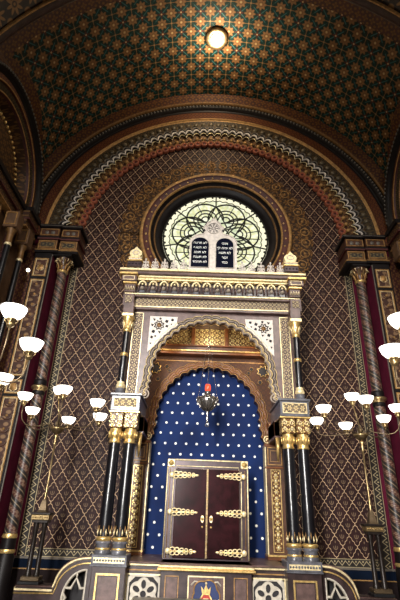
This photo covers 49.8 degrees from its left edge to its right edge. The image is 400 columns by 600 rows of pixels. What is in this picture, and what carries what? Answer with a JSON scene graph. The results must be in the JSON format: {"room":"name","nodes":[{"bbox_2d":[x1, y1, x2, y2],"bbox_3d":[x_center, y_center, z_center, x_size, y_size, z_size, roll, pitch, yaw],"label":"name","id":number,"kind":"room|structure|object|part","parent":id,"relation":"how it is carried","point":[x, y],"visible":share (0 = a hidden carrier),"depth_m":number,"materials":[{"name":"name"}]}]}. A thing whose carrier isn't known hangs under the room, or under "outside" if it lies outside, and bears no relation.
{"room":"house of worship","nodes":[
{"label":"house of worship","id":0,"kind":"room"},
{"bbox_2d":[0,52,43,318],"bbox_3d":[-5.073,-2.930,8.300,0.715,16.000,9.520,2,-26,0],"label":"arch","id":1,"kind":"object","parent":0,"point":[20,145],"depth_m":11.76,"materials":[{"name":"brown paint"}]},
{"bbox_2d":[0,204,6,257],"bbox_3d":[-4.921,1.018,8.777,0.080,7.360,1.470,2,-26,0],"label":"trim","id":2,"kind":"structure","parent":1,"relation":"attached to","point":[0,204],"depth_m":10.59,"materials":[{"name":"gold metal"}]},
{"bbox_2d":[0,245,37,399],"bbox_3d":[-4.811,2.355,10.343,0.420,8.360,0.580,2,-26,0],"label":"trim","id":3,"kind":"structure","parent":1,"relation":"attached to","point":[28,258],"depth_m":11.22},
{"bbox_2d":[0,158,40,239],"bbox_3d":[-4.661,-2.707,10.220,0.540,0.610,4.150,2,-26,0],"label":"trim","id":4,"kind":"structure","parent":1,"relation":"attached to","point":[11,199],"depth_m":10.70,"materials":[{"name":"gold metal"}]},
{"bbox_2d":[0,0,399,178],"bbox_3d":[0.487,-5.915,12.248,10.640,4.560,3.780,2,-26,0],"label":"ceiling","id":5,"kind":"structure","parent":0,"point":[336,63],"depth_m":12.71,"materials":[{"name":"paint"}]},
{"bbox_2d":[206,27,227,49],"bbox_3d":[0.507,-7.922,13.118,0.680,0.250,0.680,2,-26,0],"label":"ceiling lamp","id":6,"kind":"object","parent":5,"relation":"attached to","point":[216,42],"visible":1,"depth_m":13.03,"materials":[{"name":"white glass"}]},
{"bbox_2d":[14,147,395,568],"bbox_3d":[0.264,0.669,11.727,11.200,12.930,0.312,2,-26,0],"label":"wall","id":7,"kind":"structure","parent":0,"point":[87,345],"depth_m":10.81,"materials":[{"name":"brown paint"}]},
{"bbox_2d":[6,555,399,599],"bbox_3d":[0.074,6.025,9.030,10.400,0.930,0.295,2,-26,0],"label":"baseboard","id":8,"kind":"structure","parent":7,"relation":"attached to","point":[362,578],"depth_m":9.03,"materials":[{"name":"black wood"}]},
{"bbox_2d":[35,94,389,245],"bbox_3d":[0.441,-4.379,13.808,11.800,5.930,0.420,2,-26,0],"label":"arch","id":9,"kind":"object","parent":7,"relation":"attached to","point":[79,171],"depth_m":14.09,"materials":[{"name":"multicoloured paint"}]},
{"bbox_2d":[139,173,291,271],"bbox_3d":[0.465,-1.920,12.810,4.480,4.480,0.430,2,-26,0],"label":"window","id":10,"kind":"structure","parent":7,"relation":"in","point":[260,226],"depth_m":13.12,"materials":[{"name":"multicoloured glass"}]},
{"bbox_3d":[0.463,-1.844,12.962,3.400,3.400,0.030,2,-26,0],"label":"glass pane","id":11,"kind":"part","parent":10,"relation":"part of","materials":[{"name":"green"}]},
{"bbox_2d":[117,161,313,276],"bbox_3d":[0.464,-1.906,12.837,5.785,5.785,0.209,2,-26,0],"label":"trim","id":12,"kind":"structure","parent":7,"relation":"attached to","point":[128,238],"depth_m":13.26,"materials":[{"name":"brown paint"}]},
{"bbox_2d":[384,125,399,256],"bbox_3d":[5.806,-2.564,8.262,0.715,16.000,9.520,2,-26,0],"label":"wall","id":13,"kind":"structure","parent":0,"point":[392,182],"depth_m":12.55,"materials":[{"name":"brown paint"}]},
{"bbox_2d":[0,0,399,44],"bbox_3d":[0.498,-6.551,9.427,11.760,5.880,2.000,2,-26,0],"label":"trim","id":14,"kind":"structure","parent":13,"relation":"attached to","point":[15,15],"depth_m":10.29,"materials":[{"name":"paint"}]},
{"bbox_2d":[385,219,399,251],"bbox_3d":[5.393,-2.369,10.185,0.540,0.610,4.150,2,-26,0],"label":"trim","id":15,"kind":"structure","parent":13,"relation":"attached to","point":[393,231],"depth_m":11.50,"materials":[{"name":"gold metal"}]},
{"bbox_2d":[387,257,399,311],"bbox_3d":[5.204,2.692,10.308,0.420,8.360,0.580,2,-26,0],"label":"trim","id":16,"kind":"structure","parent":13,"relation":"attached to","point":[394,266],"depth_m":11.62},
{"bbox_3d":[0.145,3.175,1.992,18.000,0.200,17.500,2,-26,0],"label":"floor","id":17,"kind":"structure","parent":0,"visible":0},
{"bbox_2d":[0,211,23,283],"bbox_3d":[-4.711,1.624,8.859,0.360,8.360,0.370,2,-26,0],"label":"wall column","id":18,"kind":"structure","parent":17,"relation":"on","point":[13,221],"depth_m":10.40,"materials":[{"name":"black stone"}]},
{"bbox_2d":[0,229,33,346],"bbox_3d":[-4.720,1.952,9.522,0.360,8.360,0.370,2,-26,0],"label":"wall column","id":19,"kind":"structure","parent":17,"relation":"on","point":[23,241],"depth_m":10.93,"materials":[{"name":"black stone"}]},
{"bbox_2d":[0,253,57,543],"bbox_3d":[-4.335,2.461,10.163,0.580,8.040,0.820,2,-26,0],"label":"pilaster","id":20,"kind":"object","parent":17,"relation":"on","point":[42,280],"visible":0.87,"depth_m":10.24,"materials":[{"name":"gold metal"}]},
{"bbox_3d":[-4.398,3.653,9.237,0.360,3.180,0.081,2,-26,0],"label":"panel","id":21,"kind":"part","parent":20,"relation":"part of","materials":[{"name":"gold metal"}]},
{"bbox_3d":[-4.340,2.016,10.042,0.360,0.330,0.090,2,-26,0],"label":"panel","id":22,"kind":"part","parent":20,"relation":"part of","materials":[{"name":"gold metal"}]},
{"bbox_3d":[-4.291,0.625,10.736,0.360,2.600,0.081,2,-26,0],"label":"panel","id":23,"kind":"part","parent":20,"relation":"part of","materials":[{"name":"gold metal"}]},
{"bbox_3d":[-4.238,-0.868,11.470,0.360,0.550,0.090,2,-26,0],"label":"panel","id":24,"kind":"part","parent":20,"relation":"part of","materials":[{"name":"gold metal"}]},
{"bbox_2d":[34,224,88,266],"bbox_3d":[-3.876,-1.534,12.152,1.195,0.910,0.805,2,-26,0],"label":"block","id":25,"kind":"object","parent":20,"relation":"on","point":[53,238],"visible":0.91,"depth_m":11.90,"materials":[{"name":"brown wood"}]},
{"bbox_2d":[0,254,75,599],"bbox_3d":[-3.854,2.459,10.136,0.500,8.050,0.500,2,-26,0],"label":"spiral column","id":26,"kind":"structure","parent":17,"relation":"on","point":[64,262],"depth_m":9.70,"materials":[{"name":"brown stone"}]},
{"bbox_2d":[12,556,91,599],"bbox_3d":[-2.563,5.174,7.712,1.382,1.118,0.510,2,-26,0],"label":"parapet","id":27,"kind":"object","parent":17,"relation":"on","point":[72,581],"visible":0.94,"depth_m":7.60,"materials":[{"name":"wood"}]},
{"bbox_2d":[17,385,106,584],"bbox_3d":[-2.961,3.539,8.616,1.906,3.585,1.826,2,-26,0],"label":"candelabrum","id":28,"kind":"object","parent":27,"relation":"on","point":[43,516],"visible":1,"depth_m":8.53,"materials":[{"name":"black paint"}]},
{"bbox_2d":[18,392,33,400],"bbox_3d":[-3.623,2.011,8.933,0.316,0.150,0.316,2,-26,0],"label":"glass shade","id":29,"kind":"object","parent":28,"relation":"hanging from","point":[23,396],"depth_m":8.84,"materials":[{"name":"white glass"}]},
{"bbox_3d":[-3.133,4.645,8.061,0.120,0.860,0.120,2,-26,0],"label":"leg","id":30,"kind":"part","parent":28,"relation":"part of","materials":[{"name":"black metal"}]},
{"bbox_2d":[25,407,39,414],"bbox_3d":[-3.717,2.471,9.552,0.316,0.150,0.316,2,-26,0],"label":"glass shade","id":31,"kind":"object","parent":28,"relation":"hanging from","point":[30,410],"depth_m":9.46,"materials":[{"name":"white glass"}]},
{"bbox_3d":[-3.389,2.382,8.949,0.765,0.514,0.157,19,-31,-31],"label":"arm","id":32,"kind":"part","parent":28,"relation":"part of","materials":[{"name":"brown metal"}]},
{"bbox_3d":[-3.408,2.635,9.323,0.810,0.357,0.123,-9,-28,21],"label":"arm","id":33,"kind":"part","parent":28,"relation":"part of","materials":[{"name":"brown metal"}]},
{"bbox_3d":[-2.977,4.650,8.060,0.120,0.860,0.120,2,-26,0],"label":"leg","id":34,"kind":"part","parent":28,"relation":"part of","materials":[{"name":"black metal"}]},
{"bbox_2d":[53,386,60,394],"bbox_3d":[-3.041,1.993,9.373,0.316,0.150,0.316,2,-26,0],"label":"glass shade","id":35,"kind":"object","parent":28,"relation":"hanging from","point":[56,392],"depth_m":9.28,"materials":[{"name":"white glass"}]},
{"bbox_3d":[-3.040,2.297,9.218,0.148,0.562,0.123,-8,-28,19],"label":"arm","id":36,"kind":"part","parent":28,"relation":"part of","materials":[{"name":"gold metal"}]},
{"bbox_3d":[-2.798,2.269,8.746,0.162,0.594,0.789,7,-27,-11],"label":"arm","id":37,"kind":"part","parent":28,"relation":"part of","materials":[{"name":"brown metal"}]},
{"bbox_2d":[57,385,72,393],"bbox_3d":[-2.717,1.815,8.629,0.316,0.150,0.316,2,-26,0],"label":"glass shade","id":38,"kind":"object","parent":28,"relation":"hanging from","point":[62,389],"depth_m":8.54,"materials":[{"name":"white glass"}]},
{"bbox_2d":[62,416,75,424],"bbox_3d":[-3.005,2.762,9.841,0.316,0.150,0.316,2,-26,0],"label":"glass shade","id":39,"kind":"object","parent":28,"relation":"hanging from","point":[66,419],"depth_m":9.75,"materials":[{"name":"white glass"}]},
{"bbox_3d":[-2.489,2.432,8.897,0.900,0.413,0.123,-8,-28,19],"label":"arm","id":40,"kind":"part","parent":28,"relation":"part of","materials":[{"name":"brown metal"}]},
{"bbox_3d":[-2.509,2.678,9.266,0.852,0.267,0.159,17,-30,-28],"label":"arm","id":41,"kind":"part","parent":28,"relation":"part of","materials":[{"name":"brown metal"}]},
{"bbox_2d":[90,399,104,406],"bbox_3d":[-2.117,2.143,8.887,0.316,0.150,0.316,2,-26,0],"label":"glass shade","id":42,"kind":"object","parent":28,"relation":"hanging from","point":[94,402],"depth_m":8.80,"materials":[{"name":"white glass"}]},
{"bbox_2d":[93,413,106,420],"bbox_3d":[-2.210,2.594,9.511,0.316,0.150,0.316,2,-26,0],"label":"glass shade","id":43,"kind":"object","parent":28,"relation":"hanging from","point":[99,416],"depth_m":9.42,"materials":[{"name":"white glass"}]},
{"bbox_2d":[88,552,130,599],"bbox_3d":[-1.601,5.114,7.568,0.640,1.160,0.744,2,-26,0],"label":"pedestal","id":44,"kind":"object","parent":17,"relation":"on","point":[108,577],"visible":0.96,"depth_m":7.40,"materials":[{"name":"stone"}]},
{"bbox_3d":[-1.596,5.062,7.284,0.410,0.760,0.100,2,-26,0],"label":"framed panel","id":45,"kind":"part","parent":44,"relation":"part of","materials":[{"name":"wood"}]},
{"bbox_2d":[131,597,212,599],"bbox_3d":[-0.394,4.785,6.265,1.300,0.670,0.600,2,-26,0],"label":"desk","id":46,"kind":"object","parent":17,"relation":"on","point":[133,598],"visible":1,"depth_m":6.60,"materials":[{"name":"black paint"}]},
{"bbox_2d":[125,554,285,599],"bbox_3d":[0.089,5.469,8.053,2.900,1.060,1.720,2,-26,0],"label":"parapet","id":47,"kind":"object","parent":17,"relation":"on","point":[148,575],"visible":0.93,"depth_m":7.53,"materials":[{"name":"stone"}]},
{"bbox_3d":[-0.991,5.108,7.501,0.620,0.590,0.055,2,-26,0],"label":"rosette panel","id":48,"kind":"part","parent":47,"relation":"part of","materials":[{"name":"white stone"}]},
{"bbox_3d":[-0.503,5.163,7.375,0.240,0.770,0.072,2,-26,0],"label":"narrow panel","id":49,"kind":"part","parent":47,"relation":"part of","materials":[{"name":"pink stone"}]},
{"bbox_2d":[162,459,249,561],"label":"double door","id":50,"kind":"structure","parent":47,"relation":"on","point":[206,516],"depth_m":8.51,"materials":[{"name":"brown wood"}]},
{"bbox_3d":[0.097,5.163,7.342,0.640,0.782,0.046,2,-26,0],"label":"emblem panel","id":51,"kind":"part","parent":47,"relation":"part of","materials":[{"name":"paint"}]},
{"bbox_2d":[94,247,319,561],"bbox_3d":[0.207,2.155,9.765,4.400,6.724,1.910,2,-26,0],"label":"torah ark","id":52,"kind":"object","parent":47,"relation":"on","point":[253,318],"visible":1,"depth_m":9.94,"materials":[{"name":"brown wood"}]},
{"bbox_3d":[-1.695,-0.084,10.809,0.440,0.460,1.740,2,-26,0],"label":"cornice","id":53,"kind":"part","parent":52,"relation":"part of","materials":[{"name":"stone"}]},
{"bbox_3d":[-0.537,0.881,10.916,0.680,0.580,0.080,2,-26,0],"label":"gilded panel","id":54,"kind":"part","parent":52,"relation":"part of","materials":[{"name":"gold metal"}]},
{"bbox_2d":[196,327,218,426],"bbox_3d":[0.183,1.644,9.553,0.502,2.270,0.508,2,-26,0],"label":"lamp","id":55,"kind":"object","parent":52,"relation":"hanging from","point":[207,403],"visible":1,"depth_m":9.19,"materials":[{"name":"silver metal"}]},
{"bbox_3d":[0.194,1.338,9.674,0.425,1.615,0.378,2,-26,0],"label":"chain","id":56,"kind":"part","parent":55,"relation":"part of","materials":[{"name":"silver metal"}]},
{"bbox_3d":[0.164,2.181,9.287,0.502,0.450,0.508,2,-26,0],"label":"lamp shade","id":57,"kind":"part","parent":55,"relation":"part of","materials":[{"name":"silver metal"}]},
{"bbox_3d":[0.173,1.931,9.446,0.132,0.160,0.132,2,-26,0],"label":"lamp glass","id":58,"kind":"part","parent":55,"relation":"part of","materials":[{"name":"red glass"}]},
{"bbox_3d":[0.200,2.413,10.236,2.949,2.047,0.069,2,-26,0],"label":"arch moulding","id":59,"kind":"part","parent":52,"relation":"part of","materials":[{"name":"brown wood"}]},
{"bbox_3d":[0.200,2.407,10.383,3.440,2.060,0.220,2,-26,0],"label":"arch panel","id":60,"kind":"part","parent":52,"relation":"part of","materials":[{"name":"brown wood"}]},
{"bbox_3d":[0.253,0.907,10.913,0.780,0.580,0.080,2,-26,0],"label":"gilded panel","id":61,"kind":"part","parent":52,"relation":"part of","materials":[{"name":"gold metal"}]},
{"bbox_3d":[0.234,1.328,9.667,3.169,2.097,0.204,2,-26,0],"label":"arch moulding","id":62,"kind":"part","parent":52,"relation":"part of","materials":[{"name":"stone"}]},
{"bbox_3d":[0.237,1.336,10.416,3.800,2.630,1.470,2,-26,0],"label":"arch frame","id":63,"kind":"part","parent":52,"relation":"part of","materials":[{"name":"stone"}]},
{"bbox_2d":[188,218,237,270],"bbox_3d":[0.329,-1.374,10.634,1.194,1.565,0.163,2,-26,0],"label":"tablet","id":64,"kind":"object","parent":52,"relation":"on","point":[212,249],"visible":1,"depth_m":10.49,"materials":[{"name":"white stone"}]},
{"bbox_3d":[0.292,-0.246,10.937,4.400,0.190,1.700,2,-26,0],"label":"cornice","id":65,"kind":"part","parent":52,"relation":"part of","materials":[{"name":"gold metal"}]},
{"bbox_3d":[1.042,0.934,10.910,0.680,0.580,0.080,2,-26,0],"label":"gilded panel","id":66,"kind":"part","parent":52,"relation":"part of","materials":[{"name":"gold metal"}]},
{"bbox_3d":[2.262,0.049,10.795,0.440,0.460,1.740,2,-26,0],"label":"cornice","id":67,"kind":"part","parent":52,"relation":"part of","materials":[{"name":"stone"}]},
{"bbox_3d":[0.696,5.204,7.371,0.240,0.770,0.072,2,-26,0],"label":"narrow panel","id":68,"kind":"part","parent":47,"relation":"part of","materials":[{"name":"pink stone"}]},
{"bbox_3d":[1.188,5.181,7.493,0.620,0.590,0.055,2,-26,0],"label":"rosette panel","id":69,"kind":"part","parent":47,"relation":"part of","materials":[{"name":"white stone"}]},
{"bbox_2d":[282,558,323,599],"bbox_3d":[1.797,5.228,7.556,0.640,1.160,0.744,2,-26,0],"label":"pedestal","id":70,"kind":"object","parent":17,"relation":"on","point":[303,579],"visible":0.98,"depth_m":7.42,"materials":[{"name":"stone"}]},
{"bbox_3d":[1.792,5.176,7.272,0.410,0.760,0.100,2,-26,0],"label":"framed panel","id":71,"kind":"part","parent":70,"relation":"part of","materials":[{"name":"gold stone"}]},
{"bbox_2d":[321,564,396,599],"bbox_3d":[2.753,5.353,7.693,1.382,1.118,0.510,2,-26,0],"label":"parapet","id":72,"kind":"object","parent":17,"relation":"on","point":[337,584],"visible":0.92,"depth_m":7.65,"materials":[{"name":"wood"}]},
{"bbox_2d":[310,392,399,597],"bbox_3d":[3.272,3.708,8.614,1.856,3.675,1.826,2,-26,0],"label":"candelabrum","id":73,"kind":"object","parent":72,"relation":"on","point":[371,528],"visible":0.98,"depth_m":8.53,"materials":[{"name":"black paint"}]},
{"bbox_2d":[310,417,323,424],"bbox_3d":[2.579,2.692,9.526,0.316,0.150,0.316,2,-26,0],"label":"glass shade","id":74,"kind":"object","parent":73,"relation":"hanging from","point":[314,420],"depth_m":9.43,"materials":[{"name":"white glass"}]},
{"bbox_2d":[316,404,330,412],"bbox_3d":[2.551,2.264,8.889,0.316,0.150,0.316,2,-26,0],"label":"glass shade","id":75,"kind":"object","parent":73,"relation":"hanging from","point":[323,408],"depth_m":8.80,"materials":[{"name":"white glass"}]},
{"bbox_3d":[2.916,2.811,9.319,0.858,0.256,0.123,-8,-28,20],"label":"arm","id":76,"kind":"part","parent":73,"relation":"part of","materials":[{"name":"brown metal"}]},
{"bbox_3d":[2.868,2.574,8.942,0.910,0.368,0.161,16,-29,-26],"label":"arm","id":77,"kind":"part","parent":73,"relation":"part of","materials":[{"name":"brown metal"}]},
{"bbox_2d":[338,422,352,429],"bbox_3d":[3.334,2.895,9.859,0.316,0.150,0.316,2,-26,0],"label":"glass shade","id":78,"kind":"object","parent":73,"relation":"hanging from","point":[343,425],"depth_m":9.77,"materials":[{"name":"white glass"}]},
{"bbox_2d":[344,392,358,400],"bbox_3d":[3.308,2.126,9.391,0.316,0.150,0.316,2,-26,0],"label":"glass shade","id":79,"kind":"object","parent":73,"relation":"hanging from","point":[352,396],"depth_m":9.30,"materials":[{"name":"white glass"}]},
{"bbox_3d":[3.313,2.434,9.232,0.157,0.572,0.123,-9,-28,21],"label":"arm","id":80,"kind":"part","parent":73,"relation":"part of","materials":[{"name":"gold metal"}]},
{"bbox_3d":[3.358,2.428,8.739,0.138,0.515,0.749,-3,-27,11],"label":"arm","id":81,"kind":"part","parent":73,"relation":"part of","materials":[{"name":"brown metal"}]},
{"bbox_2d":[357,395,373,403],"bbox_3d":[3.309,2.009,8.612,0.316,0.150,0.316,2,-26,0],"label":"glass shade","id":82,"kind":"object","parent":73,"relation":"hanging from","point":[363,399],"depth_m":8.52,"materials":[{"name":"white glass"}]},
{"bbox_3d":[3.224,4.859,8.039,0.120,0.860,0.120,2,-26,0],"label":"leg","id":83,"kind":"part","parent":73,"relation":"part of","materials":[{"name":"black metal"}]},
{"bbox_3d":[3.812,2.784,9.299,0.796,0.368,0.158,18,-31,-30],"label":"arm","id":84,"kind":"part","parent":73,"relation":"part of","materials":[{"name":"brown metal"}]},
{"bbox_3d":[3.380,4.864,8.038,0.120,0.860,0.120,2,-26,0],"label":"leg","id":85,"kind":"part","parent":73,"relation":"part of","materials":[{"name":"black metal"}]},
{"bbox_3d":[3.773,2.557,8.911,0.765,0.447,0.125,-10,-29,23],"label":"arm","id":86,"kind":"part","parent":73,"relation":"part of","materials":[{"name":"brown metal"}]},
{"bbox_2d":[376,415,390,422],"bbox_3d":[4.082,2.653,9.565,0.316,0.150,0.316,2,-26,0],"label":"glass shade","id":87,"kind":"object","parent":73,"relation":"hanging from","point":[381,418],"depth_m":9.48,"materials":[{"name":"white glass"}]},
{"bbox_2d":[388,404,399,412],"bbox_3d":[4.073,2.252,8.915,0.316,0.150,0.316,2,-26,0],"label":"glass shade","id":88,"kind":"object","parent":73,"relation":"hanging from","point":[395,408],"depth_m":8.83,"materials":[{"name":"white glass"}]},
{"bbox_2d":[347,264,399,598],"bbox_3d":[4.241,2.732,10.108,0.500,8.050,0.500,2,-26,0],"label":"spiral column","id":89,"kind":"structure","parent":17,"relation":"on","point":[359,272],"depth_m":10.11,"materials":[{"name":"brown stone"}]},
{"bbox_2d":[366,264,399,495],"bbox_3d":[4.720,2.766,10.131,0.580,8.040,0.820,2,-26,0],"label":"pilaster","id":90,"kind":"object","parent":17,"relation":"on","point":[379,285],"visible":0.67,"depth_m":10.87,"materials":[{"name":"gold metal"}]},
{"bbox_2d":[335,234,389,275],"bbox_3d":[4.544,-1.250,12.123,1.195,0.910,0.805,2,-26,0],"label":"block","id":91,"kind":"object","parent":90,"relation":"on","point":[371,249],"visible":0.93,"depth_m":11.87,"materials":[{"name":"brown wood"}]},
{"bbox_3d":[4.857,-0.562,11.438,0.360,0.550,0.090,2,-26,0],"label":"panel","id":92,"kind":"part","parent":90,"relation":"part of","materials":[{"name":"gold metal"}]},
{"bbox_3d":[4.804,0.931,10.704,0.360,2.600,0.081,2,-26,0],"label":"panel","id":93,"kind":"part","parent":90,"relation":"part of","materials":[{"name":"gold metal"}]},
{"bbox_3d":[4.755,2.322,10.011,0.360,0.330,0.090,2,-26,0],"label":"panel","id":94,"kind":"part","parent":90,"relation":"part of","materials":[{"name":"gold metal"}]},
{"bbox_2d":[392,241,399,262],"bbox_3d":[5.134,2.283,9.488,0.360,8.360,0.370,2,-26,0],"label":"wall column","id":95,"kind":"structure","parent":17,"relation":"on","point":[396,247],"depth_m":11.18,"materials":[{"name":"black stone"}]},
{"bbox_3d":[-2.966,3.701,4.201,0.700,0.620,0.800,2,-26,0],"label":"stone block","id":96,"kind":"object","parent":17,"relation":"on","visible":0},
{"bbox_2d":[0,302,43,391],"bbox_3d":[-2.949,1.932,5.188,1.606,3.425,2.016,2,-26,0],"label":"candelabrum","id":97,"kind":"object","parent":96,"relation":"on","point":[13,312],"visible":1,"depth_m":5.55,"materials":[{"name":"white glass"}]},
{"bbox_3d":[-2.985,1.178,6.074,0.153,0.202,0.932,2,-26,0],"label":"arm","id":98,"kind":"part","parent":97,"relation":"part of","materials":[{"name":"brown metal"}]},
{"bbox_2d":[0,372,13,384],"bbox_3d":[-2.985,1.207,6.494,0.316,0.150,0.316,2,-26,0],"label":"glass shade","id":99,"kind":"object","parent":97,"relation":"hanging from","point":[3,376],"depth_m":6.42,"materials":[{"name":"white glass"}]},
{"bbox_3d":[-2.566,0.610,5.303,0.857,0.660,0.146,-19,-33,36],"label":"arm","id":100,"kind":"part","parent":97,"relation":"part of","materials":[{"name":"brown metal"}]},
{"bbox_2d":[1,302,27,319],"bbox_3d":[-2.284,0.166,5.266,0.316,0.150,0.316,2,-26,0],"label":"glass shade","id":101,"kind":"object","parent":97,"relation":"hanging from","point":[11,311],"depth_m":5.18,"materials":[{"name":"white glass"}]},
{"bbox_3d":[-2.521,0.867,5.631,0.664,0.446,0.153,2,-26,0],"label":"arm","id":102,"kind":"part","parent":97,"relation":"part of","materials":[{"name":"brown metal"}]},
{"bbox_2d":[20,337,43,351],"bbox_3d":[-2.257,0.621,5.756,0.316,0.150,0.316,2,-26,0],"label":"glass shade","id":103,"kind":"object","parent":97,"relation":"hanging from","point":[28,344],"depth_m":5.67,"materials":[{"name":"white glass"}]},
{"bbox_3d":[3.230,3.909,4.180,0.700,0.620,0.800,2,-26,0],"label":"stone block","id":104,"kind":"object","parent":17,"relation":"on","visible":0},
{"bbox_2d":[379,312,399,385],"bbox_3d":[3.089,2.086,5.079,1.766,3.435,2.016,2,-26,0],"label":"candelabrum","id":105,"kind":"object","parent":104,"relation":"on","point":[391,351],"visible":1,"depth_m":5.56,"materials":[{"name":"white glass"}]},
{"bbox_2d":[379,343,399,357],"bbox_3d":[2.533,0.693,5.671,0.316,0.150,0.316,2,-26,0],"label":"glass shade","id":106,"kind":"object","parent":105,"relation":"hanging from","point":[392,350],"depth_m":5.58,"materials":[{"name":"white glass"}]},
{"bbox_2d":[387,312,399,328],"bbox_3d":[2.425,0.271,5.165,0.316,0.150,0.316,2,-26,0],"label":"glass shade","id":107,"kind":"object","parent":105,"relation":"hanging from","point":[394,319],"depth_m":5.12,"materials":[{"name":"white glass"}]},
{"bbox_3d":[2.796,0.981,5.532,0.700,0.502,0.153,2,-26,0],"label":"arm","id":108,"kind":"part","parent":105,"relation":"part of","materials":[{"name":"brown metal"}]}
]}

